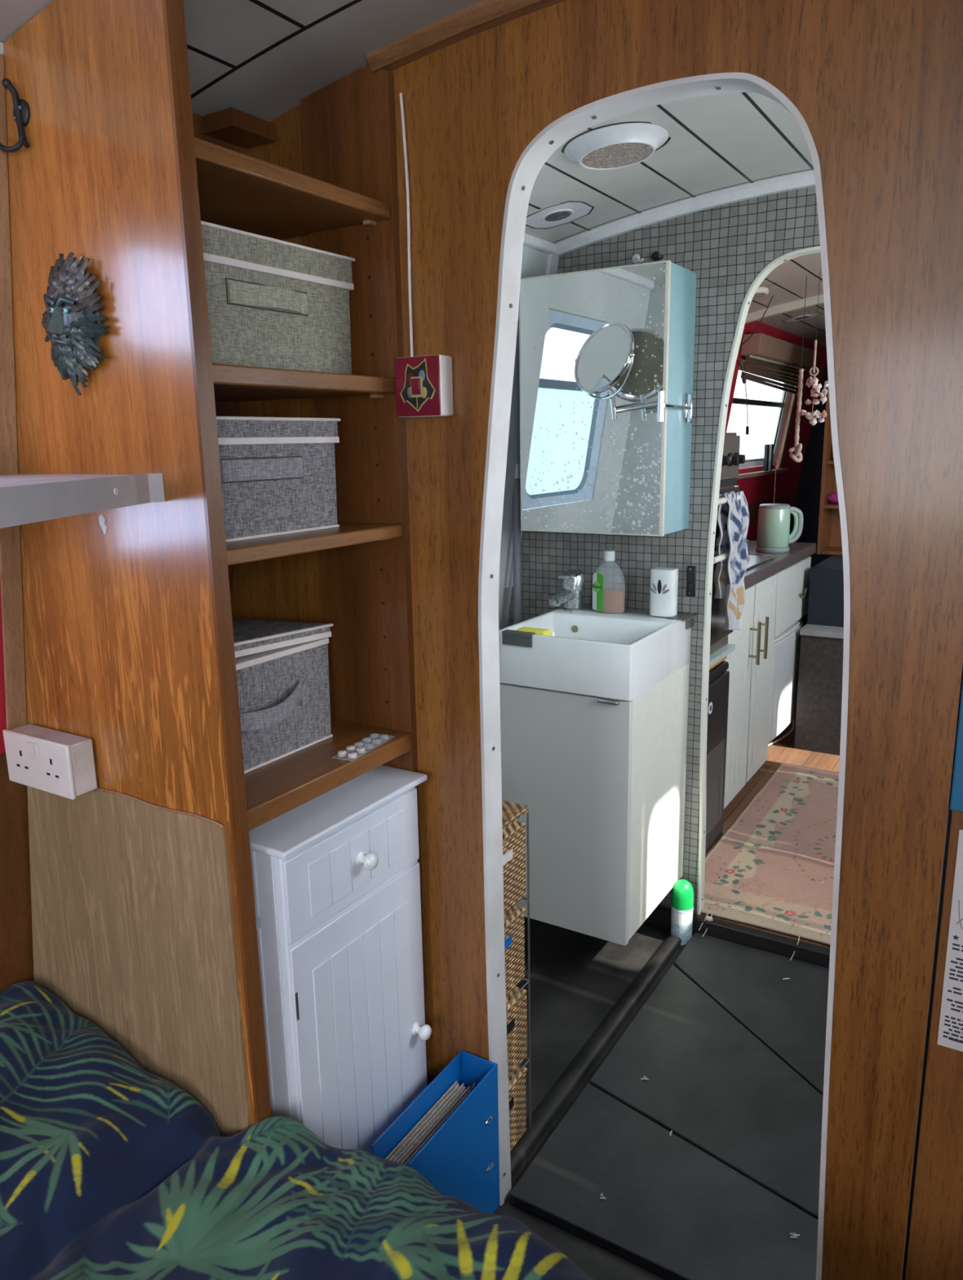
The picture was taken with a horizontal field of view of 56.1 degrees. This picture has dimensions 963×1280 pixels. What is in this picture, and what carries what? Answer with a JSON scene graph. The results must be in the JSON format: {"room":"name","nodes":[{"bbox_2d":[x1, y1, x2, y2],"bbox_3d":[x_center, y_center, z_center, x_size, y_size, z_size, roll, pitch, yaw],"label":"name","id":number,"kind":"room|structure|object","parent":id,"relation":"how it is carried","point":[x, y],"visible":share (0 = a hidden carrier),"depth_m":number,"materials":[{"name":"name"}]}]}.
{"room":"ship interior","nodes":[
{"label":"ship interior","id":0,"kind":"room"},
{"bbox_2d":[0,751,34,994],"bbox_3d":[-1.629,0.951,0.431,0.212,1.014,3.040,7,15,31],"label":"wall","id":1,"kind":"structure","parent":0,"point":[16,958],"depth_m":1.56,"materials":[{"name":"brown wood"}]},
{"bbox_2d":[3,0,271,1136],"bbox_3d":[-0.616,0.150,1.425,0.639,2.053,0.032,7,15,31],"label":"wall partition","id":2,"kind":"structure","parent":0,"point":[144,922],"depth_m":1.28,"materials":[{"name":"brown wood"}]},
{"bbox_2d":[0,53,26,729],"bbox_3d":[-0.710,-0.283,1.350,0.169,1.035,0.034,7,15,31],"label":"wall","id":3,"kind":"structure","parent":2,"relation":"attached to","point":[11,575],"depth_m":1.36,"materials":[{"name":"brown wood"}]},
{"bbox_2d":[0,78,30,152],"bbox_3d":[-0.631,-0.698,1.204,0.047,0.092,0.035,7,15,31],"label":"coat hook","id":4,"kind":"object","parent":2,"relation":"attached to","point":[21,111],"visible":1,"depth_m":1.21,"materials":[{"name":"black metal"}]},
{"bbox_2d":[2,724,97,799],"bbox_3d":[-0.684,0.190,1.428,0.167,0.087,0.051,7,15,31],"label":"double socket","id":5,"kind":"object","parent":2,"relation":"attached to","point":[60,763],"visible":1,"depth_m":1.40,"materials":[{"name":"white plastic"}]},
{"bbox_2d":[41,252,109,395],"bbox_3d":[-0.552,-0.427,1.224,0.130,0.184,0.066,1,13,8],"label":"wall ornament","id":6,"kind":"object","parent":2,"relation":"attached to","point":[71,319],"visible":1,"depth_m":1.20,"materials":[{"name":"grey metal"}]},
{"bbox_2d":[0,0,826,346],"bbox_3d":[0.664,-1.007,1.817,1.700,0.131,8.500,7,15,31],"label":"ceiling","id":7,"kind":"structure","parent":0,"point":[260,59],"depth_m":1.71,"materials":[{"name":"white paint"}]},
{"bbox_2d":[525,200,595,229],"bbox_3d":[0.194,-1.079,2.297,0.170,0.033,0.170,7,15,31],"label":"recessed light","id":8,"kind":"object","parent":7,"relation":"in","point":[560,214],"visible":0.94,"depth_m":2.29,"materials":[{"name":"white paint"}]},
{"bbox_2d":[561,121,671,170],"bbox_3d":[0.280,-1.021,1.882,0.228,0.044,0.229,7,15,31],"label":"ceiling vent","id":9,"kind":"object","parent":7,"relation":"in","point":[619,145],"visible":1,"depth_m":1.84,"materials":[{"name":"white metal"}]},
{"bbox_2d":[736,295,773,435],"bbox_3d":[1.172,-1.204,4.024,0.137,0.566,0.374,0,13,4],"label":"lamp cord","id":10,"kind":"object","parent":7,"relation":"hanging from","point":[743,375],"visible":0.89,"depth_m":4.06,"materials":[{"name":"black plastic"}]},
{"bbox_2d":[741,373,746,383],"bbox_3d":[1.183,-1.179,4.075,0.017,0.044,0.047,5,14,26],"label":"switch","id":11,"kind":"object","parent":10,"relation":"attached to","point":[744,377],"depth_m":4.07,"materials":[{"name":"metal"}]},
{"bbox_2d":[752,281,777,300],"bbox_3d":[1.030,-1.357,3.519,0.231,0.074,0.226,7,15,31],"label":"ceiling vent","id":12,"kind":"object","parent":7,"relation":"in","point":[762,291],"visible":0.27,"depth_m":3.47,"materials":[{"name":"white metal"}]},
{"bbox_2d":[788,275,807,462],"bbox_3d":[1.251,-1.054,3.546,0.052,0.703,0.041,7,15,31],"label":"rope","id":13,"kind":"object","parent":7,"relation":"hanging from","point":[797,447],"visible":0.98,"depth_m":3.58,"materials":[{"name":"beige fabric"}]},
{"bbox_2d":[782,311,822,322],"bbox_3d":[1.571,-1.580,4.427,0.170,0.031,0.170,7,15,31],"label":"recessed light","id":14,"kind":"object","parent":7,"relation":"in","point":[799,317],"visible":0.97,"depth_m":4.42,"materials":[{"name":"white paint"}]},
{"bbox_2d":[800,271,828,426],"bbox_3d":[1.277,-1.110,3.451,0.104,0.568,0.102,-4,13,-14],"label":"mobile","id":15,"kind":"object","parent":7,"relation":"hanging from","point":[812,381],"visible":0.98,"depth_m":3.47},
{"bbox_2d":[0,41,826,753],"bbox_3d":[-0.138,-0.063,2.544,0.391,2.130,8.500,7,15,31],"label":"wall","id":16,"kind":"structure","parent":0,"point":[757,489],"depth_m":2.83,"materials":[{"name":"red paint"}]},
{"bbox_2d":[0,473,164,528],"bbox_3d":[-0.597,-0.148,0.969,0.656,0.038,0.600,7,15,31],"label":"wall shelf","id":17,"kind":"object","parent":16,"relation":"attached to","point":[24,499],"visible":1,"depth_m":1.02,"materials":[{"name":"white plastic"}]},
{"bbox_2d":[512,478,521,624],"bbox_3d":[0.116,0.179,2.850,0.025,1.355,0.025,7,15,31],"label":"pipe","id":18,"kind":"object","parent":16,"relation":"attached to","point":[517,489],"visible":0.3,"depth_m":2.74,"materials":[{"name":"grey plastic"}]},
{"bbox_2d":[514,463,520,478],"bbox_3d":[0.104,-0.504,2.696,0.024,0.044,0.025,7,15,31],"label":"junction cover","id":19,"kind":"object","parent":18,"relation":"attached to","point":[517,473],"visible":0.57,"depth_m":2.68,"materials":[{"name":"white plastic"}]},
{"bbox_2d":[523,232,557,254],"bbox_3d":[-0.097,-0.992,2.085,0.040,0.030,1.160,7,15,31],"label":"trim","id":20,"kind":"structure","parent":16,"relation":"attached to","point":[532,242],"depth_m":2.46,"materials":[{"name":"white paint"}]},
{"bbox_2d":[519,260,697,536],"bbox_3d":[0.338,-0.636,2.462,0.420,0.671,0.213,7,15,31],"label":"upper cabinet","id":21,"kind":"object","parent":16,"relation":"attached to","point":[584,470],"visible":0.92,"depth_m":2.37,"materials":[{"name":"teal paint"}]},
{"bbox_2d":[574,321,693,422],"bbox_3d":[0.421,-0.663,2.244,0.344,0.242,0.218,-5,13,-17],"label":"mirror","id":22,"kind":"object","parent":21,"relation":"attached to","point":[607,353],"visible":1,"depth_m":2.21,"materials":[{"name":"silver metal"}]},
{"bbox_2d":[735,467,788,479],"bbox_3d":[1.475,-0.894,4.870,0.048,0.020,1.270,7,15,31],"label":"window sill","id":23,"kind":"structure","parent":16,"relation":"attached to","point":[752,474],"depth_m":4.89,"materials":[{"name":"brown wood"}]},
{"bbox_2d":[763,444,769,471],"bbox_3d":[1.555,-0.994,4.932,0.020,0.143,0.035,7,15,31],"label":"bottle","id":24,"kind":"object","parent":23,"relation":"on","point":[766,452],"visible":1,"depth_m":4.92,"materials":[{"name":"black metal"}]},
{"bbox_2d":[768,444,773,470],"bbox_3d":[1.603,-1.012,5.006,0.020,0.143,0.035,7,15,31],"label":"bottle","id":25,"kind":"object","parent":23,"relation":"on","point":[771,446],"visible":0.83,"depth_m":4.99,"materials":[{"name":"grey metal"}]},
{"bbox_2d":[732,360,794,468],"bbox_3d":[1.454,-1.175,4.776,0.112,0.514,1.094,7,15,31],"label":"window","id":26,"kind":"structure","parent":16,"relation":"in","point":[783,405],"depth_m":5.12,"materials":[{"name":"white paint"}]},
{"bbox_2d":[741,355,806,394],"bbox_3d":[1.527,-1.362,4.674,0.049,0.141,1.120,7,15,31],"label":"bamboo blind","id":27,"kind":"object","parent":26,"relation":"attached to","point":[768,373],"visible":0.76,"depth_m":4.60,"materials":[{"name":"brown wood"}]},
{"bbox_2d":[773,396,792,503],"bbox_3d":[1.290,-0.791,3.883,0.020,0.482,0.328,1,13,11],"label":"pull cord","id":28,"kind":"object","parent":27,"relation":"hanging from","point":[776,463],"visible":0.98,"depth_m":3.96,"materials":[{"name":"red fabric"}]},
{"bbox_2d":[747,494,789,526],"bbox_3d":[1.036,-0.539,4.332,0.022,0.135,3.520,7,15,31],"label":"backsplash","id":29,"kind":"structure","parent":16,"relation":"attached to","point":[753,508],"depth_m":5.17,"materials":[{"name":"brown wood"}]},
{"bbox_2d":[740,333,819,368],"bbox_3d":[1.563,-1.481,4.671,0.094,0.090,1.240,7,15,31],"label":"pelmet","id":30,"kind":"object","parent":16,"relation":"attached to","point":[760,344],"visible":0.78,"depth_m":4.41,"materials":[{"name":"brown wood"}]},
{"bbox_2d":[745,294,824,324],"bbox_3d":[1.860,-1.424,3.713,1.600,0.120,0.060,7,15,31],"label":"trim","id":31,"kind":"structure","parent":16,"relation":"attached to","point":[811,301],"depth_m":4.01,"materials":[{"name":"beige paint"}]},
{"bbox_2d":[778,371,799,467],"bbox_3d":[1.786,-1.274,5.245,0.104,0.540,0.055,7,15,31],"label":"trim","id":32,"kind":"structure","parent":16,"relation":"attached to","point":[784,446],"depth_m":5.25,"materials":[{"name":"brown wood"}]},
{"bbox_2d":[231,0,962,1279],"bbox_3d":[0.279,0.163,1.405,2.220,2.165,0.024,7,15,31],"label":"wall","id":33,"kind":"structure","parent":0,"point":[877,86],"depth_m":1.26,"materials":[{"name":"brown wood"}]},
{"bbox_2d":[202,107,275,149],"bbox_3d":[-0.429,-0.862,1.534,0.120,0.027,0.097,7,15,31],"label":"trim","id":34,"kind":"structure","parent":33,"relation":"attached to","point":[233,126],"depth_m":1.50,"materials":[{"name":"brown wood"}]},
{"bbox_2d":[399,93,413,356],"bbox_3d":[-0.119,-0.656,1.445,0.012,0.395,0.006,7,15,31],"label":"conduit","id":35,"kind":"object","parent":33,"relation":"attached to","point":[401,95],"visible":1,"depth_m":1.44,"materials":[{"name":"white plastic"}]},
{"bbox_2d":[395,354,453,417],"bbox_3d":[-0.095,-0.410,1.465,0.089,0.094,0.046,7,15,31],"label":"light switch","id":36,"kind":"object","parent":33,"relation":"attached to","point":[424,384],"visible":1,"depth_m":1.45,"materials":[{"name":"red plastic"}]},
{"bbox_2d":[366,0,566,72],"bbox_3d":[0.392,-0.814,1.070,1.315,0.116,0.036,7,15,31],"label":"trim","id":37,"kind":"structure","parent":33,"relation":"attached to","point":[486,15],"depth_m":1.32,"materials":[{"name":"brown wood"}]},
{"bbox_2d":[510,931,681,1180],"bbox_3d":[0.306,0.985,2.273,0.056,0.028,1.130,7,15,31],"label":"trim","id":38,"kind":"structure","parent":33,"relation":"attached to","point":[552,1104],"depth_m":2.18,"materials":[{"name":"black rubber"}]},
{"bbox_2d":[478,72,850,1279],"bbox_3d":[0.275,0.201,1.430,0.617,1.941,0.057,7,15,31],"label":"trim","id":39,"kind":"structure","parent":33,"relation":"attached to","point":[526,170],"depth_m":1.41,"materials":[{"name":"white plastic"}]},
{"bbox_2d":[902,675,962,1279],"bbox_3d":[0.632,0.212,1.211,0.040,2.040,0.004,7,15,31],"label":"trim","id":40,"kind":"structure","parent":33,"relation":"attached to","point":[950,815],"depth_m":1.28,"materials":[{"name":"black metal"}]},
{"bbox_2d":[937,829,962,1051],"bbox_3d":[0.710,0.417,1.188,0.173,0.323,0.003,7,15,31],"label":"printed sheet","id":41,"kind":"object","parent":33,"relation":"attached to","point":[951,1022],"visible":1,"depth_m":1.24,"materials":[{"name":"paper"}]},
{"bbox_2d":[950,682,962,812],"bbox_3d":[0.691,-0.023,1.056,0.216,0.535,0.071,7,15,31],"label":"wall holder","id":42,"kind":"object","parent":33,"relation":"attached to","point":[957,797],"visible":1,"depth_m":1.17,"materials":[{"name":"blue paint"}]},
{"bbox_2d":[492,916,829,1279],"bbox_3d":[-0.312,1.384,0.670,2.250,0.080,4.650,7,15,31],"label":"floor","id":43,"kind":"structure","parent":0,"point":[671,1209],"depth_m":1.99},
{"bbox_2d":[0,980,595,1279],"bbox_3d":[-0.448,1.101,0.532,1.815,0.537,1.788,7,15,31],"label":"bed","id":44,"kind":"object","parent":43,"relation":"on","point":[110,1169],"visible":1,"depth_m":1.24,"materials":[{"name":"blue fabric"}]},
{"bbox_2d":[194,65,429,1085],"bbox_3d":[-0.433,0.108,1.574,0.482,2.026,0.420,7,15,31],"label":"shelf unit","id":45,"kind":"object","parent":43,"relation":"on","point":[345,199],"depth_m":1.49,"materials":[{"name":"brown wood"}]},
{"bbox_2d":[200,220,355,374],"bbox_3d":[-0.410,-0.505,1.399,0.268,0.190,0.375,7,15,31],"label":"storage box","id":46,"kind":"object","parent":45,"relation":"on","point":[273,303],"visible":0.54,"depth_m":1.33,"materials":[{"name":"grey fabric"}]},
{"bbox_2d":[216,415,340,542],"bbox_3d":[-0.421,-0.260,1.438,0.268,0.178,0.317,7,15,31],"label":"storage box","id":47,"kind":"object","parent":45,"relation":"on","point":[277,474],"visible":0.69,"depth_m":1.38,"materials":[{"name":"grey fabric"}]},
{"bbox_2d":[232,618,333,773],"bbox_3d":[-0.424,0.087,1.509,0.238,0.220,0.335,7,15,31],"label":"storage box","id":48,"kind":"object","parent":45,"relation":"on","point":[282,668],"visible":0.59,"depth_m":1.50,"materials":[{"name":"grey fabric"}]},
{"bbox_2d":[248,764,431,1153],"bbox_3d":[-0.294,0.686,1.631,0.294,0.866,0.367,7,15,31],"label":"base cabinet","id":49,"kind":"object","parent":43,"relation":"on","point":[336,877],"visible":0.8,"depth_m":1.50,"materials":[{"name":"paint"}]},
{"bbox_2d":[371,1049,499,1213],"bbox_3d":[-0.073,0.967,1.627,0.081,0.312,0.279,7,15,31],"label":"file","id":50,"kind":"object","parent":43,"relation":"on","point":[449,1134],"visible":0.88,"depth_m":1.63,"materials":[{"name":"paper"}]},
{"bbox_2d":[502,800,531,1151],"bbox_3d":[-0.053,0.704,1.861,0.264,0.768,0.168,7,15,31],"label":"wicker basket","id":51,"kind":"object","parent":43,"relation":"on","point":[513,832],"visible":0.21,"depth_m":1.81,"materials":[{"name":"brown wicker"}]},
{"bbox_2d":[671,879,693,945],"bbox_3d":[0.597,0.803,2.686,0.064,0.194,0.064,7,15,31],"label":"air freshener","id":52,"kind":"object","parent":43,"relation":"on","point":[682,893],"visible":0.94,"depth_m":2.66,"materials":[{"name":"white paint"}]},
{"bbox_2d":[790,1232,799,1238],"bbox_3d":[0.580,1.103,1.673,0.018,0.004,0.011,1,13,7],"label":"lint","id":53,"kind":"object","parent":43,"relation":"on","point":[793,1234],"visible":1,"depth_m":1.67,"materials":[{"name":"fabric"}]},
{"bbox_2d":[506,186,820,913],"bbox_3d":[0.898,-0.064,2.383,2.220,2.165,0.020,7,15,31],"label":"wall","id":54,"kind":"structure","parent":0,"point":[727,246],"depth_m":2.46,"materials":[{"name":"tile"}]},
{"bbox_2d":[505,253,559,587],"bbox_3d":[0.147,-0.628,2.687,0.166,0.960,0.044,7,15,31],"label":"trim","id":55,"kind":"structure","parent":54,"relation":"attached to","point":[553,259],"depth_m":2.77,"materials":[{"name":"white paint"}]},
{"bbox_2d":[499,663,689,946],"bbox_3d":[0.321,0.416,2.573,0.383,0.670,0.452,7,15,31],"label":"vanity cabinet","id":56,"kind":"object","parent":54,"relation":"attached to","point":[602,780],"visible":0.73,"depth_m":2.39,"materials":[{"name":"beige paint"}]},
{"bbox_2d":[498,605,693,701],"bbox_3d":[0.318,0.018,2.486,0.393,0.144,0.445,7,15,31],"label":"basin","id":57,"kind":"object","parent":56,"relation":"in","point":[622,655],"visible":0.86,"depth_m":2.35,"materials":[{"name":"white ceramic"}]},
{"bbox_2d":[502,629,535,647],"bbox_3d":[0.098,-0.004,2.361,0.088,0.036,0.024,7,15,31],"label":"clip","id":58,"kind":"object","parent":57,"relation":"attached to","point":[514,637],"visible":1,"depth_m":2.35,"materials":[{"name":"grey metal"}]},
{"bbox_2d":[516,626,551,635],"bbox_3d":[0.137,-0.019,2.369,0.088,0.021,0.044,7,15,31],"label":"sponge","id":59,"kind":"object","parent":57,"relation":"in","point":[538,631],"visible":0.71,"depth_m":2.35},
{"bbox_2d":[548,569,586,611],"bbox_3d":[0.252,-0.141,2.632,0.078,0.117,0.119,7,15,31],"label":"tap","id":60,"kind":"object","parent":57,"relation":"on","point":[573,580],"visible":1,"depth_m":2.63,"materials":[{"name":"silver metal"}]},
{"bbox_2d":[592,550,625,613],"bbox_3d":[0.366,-0.168,2.600,0.099,0.178,0.065,7,15,31],"label":"bottle","id":61,"kind":"object","parent":57,"relation":"on","point":[606,600],"visible":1,"depth_m":2.59,"materials":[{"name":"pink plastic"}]},
{"bbox_2d":[649,567,678,617],"bbox_3d":[0.511,-0.135,2.529,0.072,0.131,0.061,7,15,31],"label":"cup","id":62,"kind":"object","parent":57,"relation":"on","point":[664,588],"visible":1,"depth_m":2.50,"materials":[{"name":"white plastic"}]},
{"bbox_2d":[666,612,697,620],"bbox_3d":[0.563,-0.066,2.528,0.060,0.003,0.089,7,15,31],"label":"plate","id":63,"kind":"object","parent":57,"relation":"on","point":[680,615],"visible":0.96,"depth_m":2.52,"materials":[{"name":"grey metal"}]},
{"bbox_2d":[631,253,644,263],"bbox_3d":[0.422,-1.027,2.430,0.018,0.027,0.048,-4,13,-12],"label":"hook","id":64,"kind":"object","parent":54,"relation":"attached to","point":[636,258],"visible":1,"depth_m":2.44,"materials":[{"name":"white paint"}]},
{"bbox_2d":[651,251,664,261],"bbox_3d":[0.469,-1.021,2.402,0.018,0.027,0.048,-4,13,-12],"label":"hook","id":65,"kind":"object","parent":54,"relation":"attached to","point":[655,255],"visible":1,"depth_m":2.41,"materials":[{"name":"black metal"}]},
{"bbox_2d":[555,170,815,256],"bbox_3d":[0.867,-1.059,2.142,1.600,0.118,0.030,7,15,31],"label":"trim","id":66,"kind":"structure","parent":54,"relation":"attached to","point":[804,180],"depth_m":2.33,"materials":[{"name":"white paint"}]},
{"bbox_2d":[686,565,696,596],"bbox_3d":[0.588,-0.165,2.536,0.026,0.086,0.013,7,15,31],"label":"strike plate","id":67,"kind":"object","parent":54,"relation":"attached to","point":[691,570],"visible":1,"depth_m":2.54,"materials":[{"name":"black metal"}]},
{"bbox_2d":[644,903,830,968],"bbox_3d":[1.119,0.916,2.441,1.430,0.062,0.034,7,15,31],"label":"trim","id":68,"kind":"structure","parent":54,"relation":"attached to","point":[660,917],"depth_m":2.63,"materials":[{"name":"black metal"}]},
{"bbox_2d":[697,245,821,915],"bbox_3d":[0.876,-0.021,2.414,0.565,1.928,0.042,7,15,31],"label":"trim","id":69,"kind":"structure","parent":54,"relation":"attached to","point":[771,266],"depth_m":2.50,"materials":[{"name":"beige paint"}]},
{"bbox_2d":[700,714,839,948],"bbox_3d":[1.916,0.543,4.190,2.250,0.122,3.850,7,15,31],"label":"floor","id":70,"kind":"structure","parent":0,"point":[820,761],"depth_m":3.91,"materials":[{"name":"brown wood"}]},
{"bbox_2d":[705,660,729,854],"bbox_3d":[0.686,0.403,3.140,0.252,0.647,0.292,7,15,31],"label":"refrigerator","id":71,"kind":"object","parent":70,"relation":"on","point":[719,676],"visible":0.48,"depth_m":3.09,"materials":[{"name":"plastic"}]},
{"bbox_2d":[724,585,761,808],"bbox_3d":[0.787,0.219,3.466,0.470,0.862,0.360,7,15,31],"label":"base cabinet","id":72,"kind":"object","parent":70,"relation":"on","point":[740,660],"visible":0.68,"depth_m":3.38,"materials":[{"name":"white wood"}]},
{"bbox_2d":[709,655,727,670],"bbox_3d":[0.724,0.184,2.993,0.045,0.222,0.452,7,15,31],"label":"rail","id":73,"kind":"object","parent":72,"relation":"attached to","point":[726,657],"visible":0.05,"depth_m":3.05,"materials":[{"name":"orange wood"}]},
{"bbox_2d":[709,644,735,667],"bbox_3d":[0.532,0.042,3.080,0.540,0.020,0.450,7,15,31],"label":"ledge","id":74,"kind":"object","parent":72,"relation":"on","point":[722,653],"visible":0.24,"depth_m":3.01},
{"bbox_2d":[710,432,746,655],"bbox_3d":[0.548,-0.314,2.983,0.597,0.714,0.445,7,15,31],"label":"shelf unit","id":75,"kind":"object","parent":74,"relation":"on","point":[731,458],"visible":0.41,"depth_m":2.91,"materials":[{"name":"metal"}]},
{"bbox_2d":[714,490,749,630],"bbox_3d":[0.779,-0.234,2.818,0.059,0.447,0.252,7,15,31],"label":"tea towel","id":76,"kind":"object","parent":75,"relation":"hanging from","point":[733,517],"visible":0.98,"depth_m":2.78,"materials":[{"name":"white fabric"}]},
{"bbox_2d":[738,573,777,792],"bbox_3d":[0.970,0.151,3.756,0.470,0.862,0.330,7,15,31],"label":"base cabinet","id":77,"kind":"object","parent":70,"relation":"on","point":[765,601],"visible":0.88,"depth_m":3.62,"materials":[{"name":"white wood"}]},
{"bbox_2d":[698,763,839,960],"bbox_3d":[1.242,0.737,3.155,0.732,0.054,1.462,7,15,31],"label":"rug","id":78,"kind":"object","parent":70,"relation":"on","point":[773,868],"visible":0.48,"depth_m":3.04,"materials":[{"name":"fabric"}]},
{"bbox_2d":[794,554,844,755],"bbox_3d":[2.208,0.078,4.102,1.292,0.823,0.910,7,15,31],"label":"steps","id":79,"kind":"structure","parent":70,"relation":"on","point":[820,677],"depth_m":4.05,"materials":[{"name":"grey carpet"}]},
{"bbox_2d":[817,377,843,555],"bbox_3d":[1.905,-0.919,4.412,0.405,0.998,0.230,7,15,31],"label":"bookcase","id":80,"kind":"object","parent":79,"relation":"on","point":[829,535],"visible":0.22,"depth_m":4.51,"materials":[{"name":"brown wood"}]},
{"bbox_2d":[826,492,839,503],"bbox_3d":[1.792,-0.708,4.490,0.155,0.064,0.080,7,15,31],"label":"bag","id":81,"kind":"object","parent":80,"relation":"on","point":[833,497],"visible":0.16,"depth_m":4.49,"materials":[{"name":"fabric"}]},
{"bbox_3d":[1.178,0.411,4.222,0.335,0.146,0.480,7,15,31],"label":"stand","id":82,"kind":"object","parent":70,"relation":"on","visible":0},
{"bbox_2d":[768,618,804,742],"bbox_3d":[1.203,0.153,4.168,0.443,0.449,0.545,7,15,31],"label":"door","id":83,"kind":"structure","parent":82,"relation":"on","point":[787,646],"depth_m":3.97,"materials":[{"name":"white paint"}]},
{"bbox_2d":[744,540,816,589],"bbox_3d":[0.995,-0.323,3.784,0.500,0.048,1.345,7,15,31],"label":"countertop","id":84,"kind":"structure","parent":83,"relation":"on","point":[798,551],"depth_m":3.75,"materials":[{"name":"brown laminate"}]},
{"bbox_2d":[746,553,774,571],"bbox_3d":[0.862,-0.296,3.546,0.407,0.012,0.752,7,15,31],"label":"sink drainer","id":85,"kind":"object","parent":84,"relation":"in","point":[755,560],"visible":0.11,"depth_m":3.65,"materials":[{"name":"metal"}]},
{"bbox_2d":[746,539,750,554],"bbox_3d":[1.038,-0.407,3.801,0.178,0.100,0.178,7,15,31],"label":"tap","id":86,"kind":"object","parent":85,"relation":"on","point":[748,540],"visible":0.07,"depth_m":3.76,"materials":[{"name":"grey metal"}]},
{"bbox_2d":[755,503,804,552],"bbox_3d":[1.289,-0.488,3.924,0.180,0.202,0.150,7,15,31],"label":"kettle","id":87,"kind":"object","parent":84,"relation":"on","point":[774,519],"visible":1,"depth_m":3.88,"materials":[{"name":"green plastic"}]},
{"bbox_2d":[768,718,795,746],"bbox_3d":[1.371,0.418,4.236,0.304,0.121,0.052,-12,16,-39],"label":"power cable","id":88,"kind":"object","parent":83,"relation":"attached to","point":[793,722],"visible":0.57,"depth_m":4.28,"materials":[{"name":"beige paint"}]},
{"bbox_2d":[774,556,811,637],"bbox_3d":[1.210,-0.225,4.096,0.454,0.283,0.606,7,15,31],"label":"cabinet","id":89,"kind":"object","parent":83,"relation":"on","point":[793,581],"visible":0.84,"depth_m":3.96,"materials":[{"name":"white wood"}]},
{"bbox_2d":[789,358,834,626],"bbox_3d":[2.874,-0.809,5.506,2.240,2.200,0.060,7,15,31],"label":"wall","id":90,"kind":"structure","parent":0,"point":[807,500],"depth_m":5.89,"materials":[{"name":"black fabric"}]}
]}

